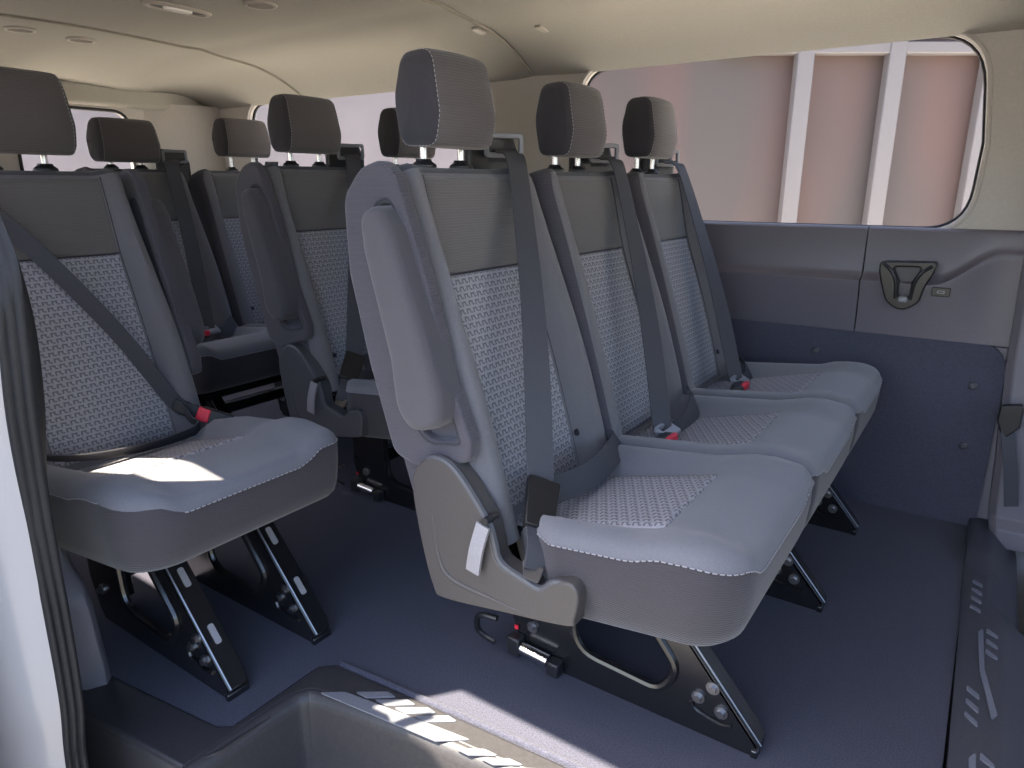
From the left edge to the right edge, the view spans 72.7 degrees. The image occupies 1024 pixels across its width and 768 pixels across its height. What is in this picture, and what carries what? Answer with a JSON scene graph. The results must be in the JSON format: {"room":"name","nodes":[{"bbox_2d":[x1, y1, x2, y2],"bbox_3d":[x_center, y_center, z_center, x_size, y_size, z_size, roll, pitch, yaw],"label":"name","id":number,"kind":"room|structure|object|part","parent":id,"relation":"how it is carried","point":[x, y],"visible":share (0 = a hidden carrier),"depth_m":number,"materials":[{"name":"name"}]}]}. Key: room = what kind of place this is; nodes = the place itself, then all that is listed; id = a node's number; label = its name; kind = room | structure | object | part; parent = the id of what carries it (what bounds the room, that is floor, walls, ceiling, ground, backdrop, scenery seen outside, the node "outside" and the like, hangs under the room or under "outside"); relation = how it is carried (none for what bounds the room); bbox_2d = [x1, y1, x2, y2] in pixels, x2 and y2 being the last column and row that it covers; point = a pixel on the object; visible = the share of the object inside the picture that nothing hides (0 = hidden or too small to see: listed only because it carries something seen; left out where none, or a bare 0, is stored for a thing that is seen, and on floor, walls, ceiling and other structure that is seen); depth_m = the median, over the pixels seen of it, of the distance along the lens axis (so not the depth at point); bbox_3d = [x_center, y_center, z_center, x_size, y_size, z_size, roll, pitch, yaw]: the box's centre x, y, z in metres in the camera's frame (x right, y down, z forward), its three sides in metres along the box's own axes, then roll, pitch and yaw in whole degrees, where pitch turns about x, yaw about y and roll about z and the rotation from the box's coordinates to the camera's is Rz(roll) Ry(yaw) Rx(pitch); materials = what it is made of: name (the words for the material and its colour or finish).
{"room":"vehicle interior","nodes":[
{"label":"vehicle interior","id":0,"kind":"room"},
{"bbox_2d":[0,103,150,170],"bbox_3d":[-2.043,-0.587,2.872,0.040,1.370,1.900,11,19,33],"label":"wall","id":1,"kind":"structure","parent":0,"point":[7,161],"depth_m":3.00,"materials":[{"name":"beige plastic"}]},
{"bbox_2d":[17,106,136,170],"bbox_3d":[-1.871,-0.876,3.036,0.040,0.629,0.479,11,19,33],"label":"window","id":2,"kind":"structure","parent":1,"relation":"in","point":[71,107],"depth_m":3.00,"materials":[{"name":"black rubber"}]},
{"bbox_2d":[60,80,202,110],"bbox_3d":[-2.007,-1.159,2.689,0.060,0.090,1.790,11,19,33],"label":"trim","id":3,"kind":"structure","parent":1,"relation":"attached to","point":[76,93],"depth_m":3.05,"materials":[{"name":"plastic"}]},
{"bbox_2d":[143,104,225,174],"bbox_3d":[-1.550,-0.941,3.365,0.135,0.760,0.320,11,19,33],"label":"trim","id":4,"kind":"structure","parent":1,"relation":"attached to","point":[189,128],"depth_m":3.30,"materials":[{"name":"beige plastic"}]},
{"bbox_2d":[0,0,1023,108],"bbox_3d":[-0.141,-0.868,1.437,4.670,0.178,1.800,11,19,33],"label":"ceiling","id":5,"kind":"structure","parent":0,"point":[239,55],"depth_m":2.13,"materials":[{"name":"fabric"}]},
{"bbox_2d":[3,26,36,32],"bbox_3d":[-1.605,-1.158,2.270,0.092,0.010,0.092,11,19,33],"label":"ceiling vent","id":6,"kind":"object","parent":5,"relation":"in","point":[23,29],"visible":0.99,"depth_m":2.26,"materials":[{"name":"beige plastic"}]},
{"bbox_2d":[65,36,95,43],"bbox_3d":[-1.507,-1.204,2.433,0.092,0.010,0.092,11,19,33],"label":"ceiling vent","id":7,"kind":"object","parent":5,"relation":"in","point":[80,39],"visible":1,"depth_m":2.42,"materials":[{"name":"beige plastic"}]},
{"bbox_2d":[141,0,211,17],"bbox_3d":[-0.966,-1.080,2.011,0.080,0.016,0.204,11,19,33],"label":"recessed light","id":8,"kind":"object","parent":5,"relation":"in","point":[154,4],"visible":1,"depth_m":1.99,"materials":[{"name":"beige plastic"}]},
{"bbox_2d":[243,0,277,9],"bbox_3d":[-0.709,-1.070,1.962,0.092,0.010,0.092,11,19,33],"label":"ceiling vent","id":9,"kind":"object","parent":5,"relation":"in","point":[253,4],"visible":0.99,"depth_m":1.95,"materials":[{"name":"beige plastic"}]},
{"bbox_2d":[472,27,485,34],"bbox_3d":[-0.101,-1.086,2.142,0.024,0.012,0.052,11,19,33],"label":"disc","id":10,"kind":"object","parent":5,"relation":"attached to","point":[477,30],"visible":1,"depth_m":2.14,"materials":[{"name":"beige plastic"}]},
{"bbox_2d":[535,25,548,32],"bbox_3d":[0.089,-1.057,2.071,0.024,0.012,0.052,11,19,33],"label":"disc","id":11,"kind":"object","parent":5,"relation":"attached to","point":[541,28],"visible":1,"depth_m":2.06,"materials":[{"name":"beige plastic"}]},
{"bbox_2d":[68,383,967,767],"bbox_3d":[-0.633,0.336,2.134,3.376,0.020,1.790,11,19,33],"label":"floor","id":12,"kind":"structure","parent":0,"point":[864,680],"depth_m":1.39,"materials":[{"name":"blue carpet"}]},
{"bbox_2d":[58,547,110,689],"bbox_3d":[-0.855,0.354,1.290,0.215,0.430,0.065,11,19,33],"label":"trim","id":13,"kind":"structure","parent":12,"relation":"on","point":[94,668],"depth_m":1.28,"materials":[{"name":"grey plastic"}]},
{"bbox_2d":[0,66,337,701],"bbox_3d":[-0.729,-0.029,1.348,0.708,1.119,0.465,11,19,33],"label":"seat","id":14,"kind":"object","parent":12,"relation":"on","point":[139,481],"visible":0.88,"depth_m":1.38,"materials":[{"name":"grey fabric"}]},
{"bbox_3d":[-0.960,-0.459,1.428,0.013,0.068,0.013,11,19,33],"label":"post","id":15,"kind":"part","parent":14,"relation":"part of","materials":[{"name":"silver metal"}]},
{"bbox_3d":[-0.929,-0.331,1.387,0.041,0.156,0.244,11,19,33],"label":"panel","id":16,"kind":"part","parent":14,"relation":"part of","materials":[{"name":"grey fabric"}]},
{"bbox_3d":[-0.864,-0.057,1.419,0.130,0.390,0.244,11,19,33],"label":"patterned panel","id":17,"kind":"part","parent":14,"relation":"part of","materials":[{"name":"fabric"}]},
{"bbox_3d":[-0.904,-0.111,1.423,0.313,0.634,0.394,11,19,33],"label":"backrest","id":18,"kind":"part","parent":14,"relation":"part of","materials":[{"name":"grey fabric"}]},
{"bbox_3d":[-0.709,0.393,1.357,0.484,0.302,0.008,11,19,33],"label":"leg frame","id":19,"kind":"part","parent":14,"relation":"part of","materials":[{"name":"black paint"}]},
{"bbox_3d":[-0.716,0.145,1.370,0.320,0.091,0.230,11,19,33],"label":"patterned panel","id":20,"kind":"part","parent":14,"relation":"part of","materials":[{"name":"fabric"}]},
{"bbox_3d":[-0.772,-0.247,1.574,0.144,0.332,0.056,11,19,33],"label":"armrest","id":21,"kind":"part","parent":14,"relation":"part of","materials":[{"name":"fabric"}]},
{"bbox_2d":[47,416,337,572],"bbox_3d":[-0.653,0.186,1.343,0.506,0.205,0.420,11,19,33],"label":"seat cushion","id":22,"kind":"object","parent":14,"relation":"on","point":[132,494],"depth_m":1.21,"materials":[{"name":"fabric"}]},
{"bbox_3d":[-0.598,0.349,1.512,0.484,0.302,0.008,11,19,33],"label":"leg frame","id":23,"kind":"part","parent":14,"relation":"part of","materials":[{"name":"black paint"}]},
{"bbox_2d":[75,117,345,416],"bbox_3d":[-0.962,-0.362,2.469,0.714,1.143,0.846,11,19,33],"label":"seat","id":24,"kind":"object","parent":12,"relation":"on","point":[237,351],"visible":0.44,"depth_m":2.42,"materials":[{"name":"grey fabric"}]},
{"bbox_3d":[-1.222,-0.406,2.370,0.313,0.634,0.408,11,19,33],"label":"backrest","id":25,"kind":"part","parent":24,"relation":"part of","materials":[{"name":"grey fabric"}]},
{"bbox_3d":[-1.251,-0.625,2.329,0.041,0.156,0.244,11,19,33],"label":"panel","id":26,"kind":"part","parent":24,"relation":"part of","materials":[{"name":"grey fabric"}]},
{"bbox_3d":[-1.228,-0.769,2.528,0.112,0.160,0.040,-7,18,-24],"label":"belt guide post","id":27,"kind":"part","parent":24,"relation":"part of","materials":[{"name":"black plastic"}]},
{"bbox_3d":[-1.186,-0.351,2.360,0.130,0.390,0.244,11,19,33],"label":"patterned panel","id":28,"kind":"part","parent":24,"relation":"part of","materials":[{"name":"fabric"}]},
{"bbox_3d":[-1.027,0.121,2.310,0.484,0.302,0.008,11,19,33],"label":"leg frame","id":29,"kind":"part","parent":24,"relation":"part of","materials":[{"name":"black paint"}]},
{"bbox_3d":[-1.018,-0.718,2.655,0.041,0.156,0.244,11,19,33],"label":"panel","id":30,"kind":"part","parent":24,"relation":"part of","materials":[{"name":"grey fabric"}]},
{"bbox_3d":[-0.988,-0.500,2.696,0.313,0.634,0.408,11,19,33],"label":"backrest","id":31,"kind":"part","parent":24,"relation":"part of","materials":[{"name":"grey fabric"}]},
{"bbox_3d":[-1.038,-0.126,2.318,0.320,0.091,0.230,11,19,33],"label":"patterned panel","id":32,"kind":"part","parent":24,"relation":"part of","materials":[{"name":"fabric"}]},
{"bbox_3d":[-1.073,-0.846,2.658,0.013,0.088,0.013,11,19,33],"label":"post","id":33,"kind":"part","parent":24,"relation":"part of","materials":[{"name":"silver metal"}]},
{"bbox_2d":[192,327,280,393],"bbox_3d":[-0.989,-0.086,2.295,0.478,0.205,0.410,11,19,33],"label":"seat cushion","id":34,"kind":"object","parent":24,"relation":"on","point":[234,360],"depth_m":2.15,"materials":[{"name":"fabric"}]},
{"bbox_3d":[-0.952,-0.444,2.687,0.130,0.390,0.244,11,19,33],"label":"patterned panel","id":35,"kind":"part","parent":24,"relation":"part of","materials":[{"name":"fabric"}]},
{"bbox_2d":[241,324,265,326],"bbox_3d":[-0.755,-0.180,2.622,0.478,0.205,0.410,11,19,33],"label":"seat cushion","id":36,"kind":"object","parent":24,"relation":"on","point":[242,325],"depth_m":2.50,"materials":[{"name":"fabric"}]},
{"bbox_3d":[-0.761,0.014,2.682,0.484,0.302,0.008,11,19,33],"label":"leg frame","id":37,"kind":"part","parent":24,"relation":"part of","materials":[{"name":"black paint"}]},
{"bbox_2d":[236,94,435,510],"bbox_3d":[-0.255,-0.241,2.061,0.714,1.135,0.863,11,19,33],"label":"seat","id":38,"kind":"object","parent":12,"relation":"on","point":[292,216],"visible":0.45,"depth_m":1.85,"materials":[{"name":"grey fabric"}]},
{"bbox_3d":[-0.616,-0.330,1.785,0.144,0.332,0.056,11,19,33],"label":"armrest","id":39,"kind":"part","parent":38,"relation":"part of","materials":[{"name":"fabric"}]},
{"bbox_3d":[-0.609,-0.622,1.911,0.013,0.072,0.013,11,19,33],"label":"post","id":40,"kind":"part","parent":38,"relation":"part of","materials":[{"name":"silver metal"}]},
{"bbox_3d":[-0.528,-0.512,1.942,0.041,0.156,0.244,11,19,33],"label":"panel","id":41,"kind":"part","parent":38,"relation":"part of","materials":[{"name":"grey fabric"}]},
{"bbox_3d":[-0.495,-0.296,1.989,0.313,0.634,0.394,11,19,33],"label":"backrest","id":42,"kind":"part","parent":38,"relation":"part of","materials":[{"name":"grey fabric"}]},
{"bbox_3d":[-0.552,-0.645,1.991,0.013,0.072,0.013,11,19,33],"label":"post","id":43,"kind":"part","parent":38,"relation":"part of","materials":[{"name":"silver metal"}]},
{"bbox_3d":[-0.463,-0.238,1.974,0.130,0.390,0.244,11,19,33],"label":"patterned panel","id":44,"kind":"part","parent":38,"relation":"part of","materials":[{"name":"fabric"}]},
{"bbox_3d":[-0.528,0.271,2.106,0.053,0.071,0.018,8,18,26],"label":"latch handle","id":45,"kind":"part","parent":38,"relation":"part of","materials":[{"name":"black plastic"}]},
{"bbox_3d":[-0.435,0.044,1.767,0.033,0.021,0.027,5,17,18],"label":"anchor plate","id":46,"kind":"part","parent":38,"relation":"part of","materials":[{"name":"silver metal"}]},
{"bbox_3d":[-0.510,-0.654,2.134,0.112,0.160,0.040,-7,18,-24],"label":"belt guide post","id":47,"kind":"part","parent":38,"relation":"part of","materials":[{"name":"black plastic"}]},
{"bbox_2d":[346,379,390,438],"bbox_3d":[-0.266,0.024,1.908,0.478,0.205,0.410,11,19,33],"label":"seat cushion","id":48,"kind":"object","parent":38,"relation":"on","point":[362,395],"depth_m":1.73,"materials":[{"name":"fabric"}]},
{"bbox_3d":[-0.276,0.220,1.962,0.484,0.302,0.008,11,19,33],"label":"leg frame","id":49,"kind":"part","parent":38,"relation":"part of","materials":[{"name":"black paint"}]},
{"bbox_2d":[339,661,587,767],"bbox_3d":[0.092,0.614,1.123,0.983,0.012,0.015,9,18,29],"label":"trim","id":50,"kind":"structure","parent":12,"relation":"on","point":[538,749],"depth_m":1.22,"materials":[{"name":"grey plastic"}]},
{"bbox_2d":[345,48,881,758],"bbox_3d":[0.337,-0.070,1.492,0.714,1.119,1.312,11,19,33],"label":"seat","id":51,"kind":"object","parent":12,"relation":"on","point":[571,409],"visible":1,"depth_m":1.18,"materials":[{"name":"grey fabric"}]},
{"bbox_3d":[-0.151,-0.095,1.043,0.144,0.332,0.056,11,19,33],"label":"armrest","id":52,"kind":"part","parent":51,"relation":"part of","materials":[{"name":"fabric"}]},
{"bbox_3d":[-0.148,-0.385,1.164,0.013,0.070,0.013,11,19,33],"label":"post","id":53,"kind":"part","parent":51,"relation":"part of","materials":[{"name":"silver metal"}]},
{"bbox_3d":[-0.091,-0.407,1.243,0.013,0.070,0.013,11,19,33],"label":"post","id":54,"kind":"part","parent":51,"relation":"part of","materials":[{"name":"silver metal"}]},
{"bbox_3d":[-0.060,-0.278,1.204,0.041,0.156,0.244,11,19,33],"label":"panel","id":55,"kind":"part","parent":51,"relation":"part of","materials":[{"name":"grey fabric"}]},
{"bbox_3d":[-0.051,0.480,1.375,0.053,0.071,0.018,8,18,26],"label":"latch handle","id":56,"kind":"part","parent":51,"relation":"part of","materials":[{"name":"black plastic"}]},
{"bbox_3d":[-0.042,-0.420,1.396,0.112,0.160,0.040,-7,18,-24],"label":"belt guide post","id":57,"kind":"part","parent":51,"relation":"part of","materials":[{"name":"black plastic"}]},
{"bbox_3d":[-0.027,-0.062,1.251,0.313,0.634,0.394,11,19,33],"label":"backrest","id":58,"kind":"part","parent":51,"relation":"part of","materials":[{"name":"grey fabric"}]},
{"bbox_3d":[0.005,-0.004,1.236,0.130,0.390,0.244,11,19,33],"label":"patterned panel","id":59,"kind":"part","parent":51,"relation":"part of","materials":[{"name":"fabric"}]},
{"bbox_3d":[0.030,0.275,1.023,0.033,0.021,0.027,5,17,18],"label":"anchor plate","id":60,"kind":"part","parent":51,"relation":"part of","materials":[{"name":"silver metal"}]},
{"bbox_3d":[0.092,-0.480,1.500,0.013,0.068,0.013,11,19,33],"label":"post","id":61,"kind":"part","parent":51,"relation":"part of","materials":[{"name":"silver metal"}]},
{"bbox_3d":[0.149,-0.502,1.579,0.013,0.068,0.013,11,19,33],"label":"post","id":62,"kind":"part","parent":51,"relation":"part of","materials":[{"name":"silver metal"}]},
{"bbox_3d":[0.170,-0.370,1.526,0.041,0.156,0.244,11,19,33],"label":"panel","id":63,"kind":"part","parent":51,"relation":"part of","materials":[{"name":"grey fabric"}]},
{"bbox_3d":[0.196,-0.516,1.729,0.085,0.160,0.111,11,19,33],"label":"belt guide post","id":64,"kind":"part","parent":51,"relation":"part of","materials":[{"name":"black plastic"}]},
{"bbox_3d":[0.200,-0.152,1.567,0.313,0.634,0.408,11,19,33],"label":"backrest","id":65,"kind":"part","parent":51,"relation":"part of","materials":[{"name":"grey fabric"}]},
{"bbox_3d":[0.235,-0.096,1.558,0.130,0.390,0.244,11,19,33],"label":"patterned panel","id":66,"kind":"part","parent":51,"relation":"part of","materials":[{"name":"fabric"}]},
{"bbox_3d":[0.153,0.197,1.188,0.320,0.091,0.230,11,19,33],"label":"patterned panel","id":67,"kind":"part","parent":51,"relation":"part of","materials":[{"name":"fabric"}]},
{"bbox_3d":[0.201,0.429,1.231,0.484,0.302,0.008,11,19,33],"label":"leg frame","id":68,"kind":"part","parent":51,"relation":"part of","materials":[{"name":"black paint"}]},
{"bbox_3d":[0.327,-0.578,1.826,0.013,0.078,0.013,11,19,33],"label":"post","id":69,"kind":"part","parent":51,"relation":"part of","materials":[{"name":"silver metal"}]},
{"bbox_3d":[0.384,-0.601,1.906,0.013,0.078,0.013,11,19,33],"label":"post","id":70,"kind":"part","parent":51,"relation":"part of","materials":[{"name":"silver metal"}]},
{"bbox_3d":[0.418,-0.604,2.040,0.085,0.160,0.111,11,19,33],"label":"belt guide post","id":71,"kind":"part","parent":51,"relation":"part of","materials":[{"name":"black plastic"}]},
{"bbox_2d":[517,445,812,645],"bbox_3d":[0.202,0.237,1.164,0.478,0.205,0.410,11,19,33],"label":"seat cushion","id":72,"kind":"object","parent":51,"relation":"on","point":[676,543],"depth_m":1.02,"materials":[{"name":"fabric"}]},
{"bbox_3d":[0.404,-0.464,1.852,0.041,0.156,0.244,11,19,33],"label":"panel","id":73,"kind":"part","parent":51,"relation":"part of","materials":[{"name":"grey fabric"}]},
{"bbox_3d":[0.433,-0.245,1.894,0.313,0.634,0.408,11,19,33],"label":"backrest","id":74,"kind":"part","parent":51,"relation":"part of","materials":[{"name":"grey fabric"}]},
{"bbox_3d":[0.469,-0.190,1.884,0.130,0.390,0.244,11,19,33],"label":"patterned panel","id":75,"kind":"part","parent":51,"relation":"part of","materials":[{"name":"fabric"}]},
{"bbox_3d":[0.384,0.105,1.509,0.320,0.091,0.230,11,19,33],"label":"patterned panel","id":76,"kind":"part","parent":51,"relation":"part of","materials":[{"name":"fabric"}]},
{"bbox_2d":[618,394,855,526],"bbox_3d":[0.432,0.145,1.486,0.478,0.205,0.410,11,19,33],"label":"seat cushion","id":77,"kind":"object","parent":51,"relation":"on","point":[813,432],"depth_m":1.45,"materials":[{"name":"fabric"}]},
{"bbox_3d":[0.617,0.012,1.835,0.320,0.091,0.230,11,19,33],"label":"patterned panel","id":78,"kind":"part","parent":51,"relation":"part of","materials":[{"name":"fabric"}]},
{"bbox_2d":[683,361,880,454],"bbox_3d":[0.662,0.053,1.807,0.478,0.205,0.397,11,19,33],"label":"seat cushion","id":79,"kind":"object","parent":51,"relation":"on","point":[857,385],"depth_m":1.77,"materials":[{"name":"fabric"}]},
{"bbox_3d":[0.480,0.318,1.620,0.484,0.302,0.008,11,19,33],"label":"leg frame","id":80,"kind":"part","parent":51,"relation":"part of","materials":[{"name":"black paint"}]},
{"bbox_3d":[0.720,0.222,1.955,0.484,0.302,0.008,11,19,33],"label":"leg frame","id":81,"kind":"part","parent":51,"relation":"part of","materials":[{"name":"black paint"}]},
{"bbox_2d":[943,518,1023,767],"bbox_3d":[0.948,0.563,1.364,0.150,0.088,1.300,11,19,33],"label":"plate","id":82,"kind":"object","parent":12,"relation":"on","point":[985,723],"visible":0.99,"depth_m":1.35,"materials":[{"name":"plastic"}]},
{"bbox_2d":[220,29,1023,634],"bbox_3d":[0.402,-0.232,2.395,4.620,1.670,0.045,11,19,33],"label":"wall","id":83,"kind":"structure","parent":0,"point":[999,205],"depth_m":1.72,"materials":[{"name":"beige plastic"}]},
{"bbox_2d":[246,87,495,161],"bbox_3d":[-0.640,-0.972,2.923,1.436,0.488,0.049,11,19,33],"label":"window","id":84,"kind":"structure","parent":83,"relation":"in","point":[250,106],"depth_m":3.22,"materials":[{"name":"black rubber"}]},
{"bbox_2d":[703,221,869,330],"bbox_3d":[-0.280,-0.522,2.748,3.022,0.292,0.057,11,19,33],"label":"trim","id":85,"kind":"structure","parent":83,"relation":"attached to","point":[810,275],"depth_m":2.02,"materials":[{"name":"plastic"}]},
{"bbox_2d":[879,260,937,309],"bbox_3d":[1.041,-0.263,1.842,0.132,0.129,0.049,11,19,33],"label":"cup holder","id":86,"kind":"object","parent":83,"relation":"attached to","point":[891,272],"visible":1,"depth_m":1.83,"materials":[{"name":"black plastic"}]},
{"bbox_2d":[855,226,1023,347],"bbox_3d":[1.131,-0.255,1.815,0.396,0.292,0.057,11,19,33],"label":"trim","id":87,"kind":"structure","parent":83,"relation":"attached to","point":[982,268],"depth_m":1.80,"materials":[{"name":"plastic"}]},
{"bbox_2d":[931,287,950,296],"bbox_3d":[1.109,-0.238,1.799,0.042,0.023,0.011,11,19,33],"label":"power socket","id":88,"kind":"object","parent":83,"relation":"attached to","point":[936,291],"visible":1,"depth_m":1.80,"materials":[{"name":"black plastic"}]},
{"bbox_2d":[977,347,1007,519],"bbox_3d":[1.431,0.174,1.755,0.500,0.530,0.030,11,19,33],"label":"trim","id":89,"kind":"structure","parent":83,"relation":"attached to","point":[982,513],"depth_m":1.87,"materials":[{"name":"grey plastic"}]},
{"bbox_2d":[988,258,1023,552],"bbox_3d":[1.344,-0.190,1.648,0.268,1.280,0.100,11,19,33],"label":"trim","id":90,"kind":"structure","parent":83,"relation":"attached to","point":[1006,523],"depth_m":1.79,"materials":[{"name":"grey plastic"}]},
{"bbox_2d":[997,404,1023,506],"bbox_3d":[1.256,0.181,1.758,0.080,0.270,0.025,11,19,33],"label":"belt","id":91,"kind":"object","parent":83,"relation":"attached to","point":[1009,419],"visible":1,"depth_m":1.75,"materials":[{"name":"grey fabric"}]},
{"bbox_2d":[731,318,1004,525],"bbox_3d":[-0.126,-0.116,2.761,3.386,0.524,0.020,11,19,33],"label":"wall","id":92,"kind":"structure","parent":0,"point":[908,457],"depth_m":1.93,"materials":[{"name":"grey plastic"}]},
{"bbox_2d":[811,347,819,353],"bbox_3d":[0.884,-0.097,2.028,0.022,0.022,0.007,11,19,33],"label":"fastener","id":93,"kind":"object","parent":92,"relation":"attached to","point":[815,350],"visible":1,"depth_m":2.03,"materials":[{"name":"plastic"}]},
{"bbox_2d":[959,442,968,449],"bbox_3d":[1.213,0.167,1.868,0.022,0.022,0.007,11,19,33],"label":"fastener","id":94,"kind":"object","parent":92,"relation":"attached to","point":[963,445],"visible":1,"depth_m":1.87,"materials":[{"name":"plastic"}]},
{"bbox_2d":[968,382,977,389],"bbox_3d":[1.209,0.005,1.825,0.022,0.022,0.007,11,19,33],"label":"fastener","id":95,"kind":"object","parent":92,"relation":"attached to","point":[972,385],"visible":1,"depth_m":1.82,"materials":[{"name":"plastic"}]},
{"bbox_3d":[-0.110,0.770,1.889,4.640,0.100,1.820,11,19,33],"label":"floor","id":96,"kind":"structure","parent":0,"visible":0},
{"bbox_2d":[82,665,564,767],"bbox_3d":[-0.150,0.784,1.070,1.430,0.304,0.490,11,19,33],"label":"well","id":97,"kind":"object","parent":96,"relation":"on","point":[336,716],"visible":0.98,"depth_m":1.22,"materials":[{"name":"plastic"}]},
{"bbox_3d":[-1.619,0.032,1.616,2.220,1.750,0.025,11,19,33],"label":"wall","id":98,"kind":"structure","parent":0,"visible":0},
{"bbox_2d":[0,373,65,767],"bbox_3d":[-0.802,0.357,1.062,0.407,1.230,0.088,9,18,30],"label":"trim","id":99,"kind":"structure","parent":98,"relation":"attached to","point":[30,716],"depth_m":0.99,"materials":[{"name":"grey paint"}]},
{"bbox_2d":[0,208,88,767],"bbox_3d":[-0.656,0.335,1.011,0.148,1.300,0.050,11,19,33],"label":"door seal","id":100,"kind":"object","parent":98,"relation":"attached to","point":[20,360],"depth_m":0.92,"materials":[{"name":"rubber"}]},
{"label":"outside","id":101,"kind":"structure","parent":0,"visible":0},
{"bbox_3d":[9.069,-2.038,13.127,60.000,0.100,30.000,11,19,33],"label":"pavement","id":102,"kind":"object","parent":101,"visible":0},
{"bbox_2d":[21,33,992,232],"bbox_3d":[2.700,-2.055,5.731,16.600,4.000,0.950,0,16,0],"label":"windows","id":103,"kind":"structure","parent":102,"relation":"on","point":[890,134],"depth_m":5.83,"materials":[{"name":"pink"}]},
{"bbox_3d":[2.350,-1.716,5.854,0.135,3.280,0.100,0,16,0],"label":"post","id":104,"kind":"part","parent":103,"relation":"part of","materials":[{"name":"grey"}]},
{"bbox_3d":[3.080,-1.716,5.854,0.135,3.280,0.100,0,16,0],"label":"post","id":105,"kind":"part","parent":103,"relation":"part of","materials":[{"name":"grey"}]},
{"bbox_3d":[3.860,-1.716,5.854,0.135,3.280,0.100,0,16,0],"label":"post","id":106,"kind":"part","parent":103,"relation":"part of","materials":[{"name":"grey"}]}
]}

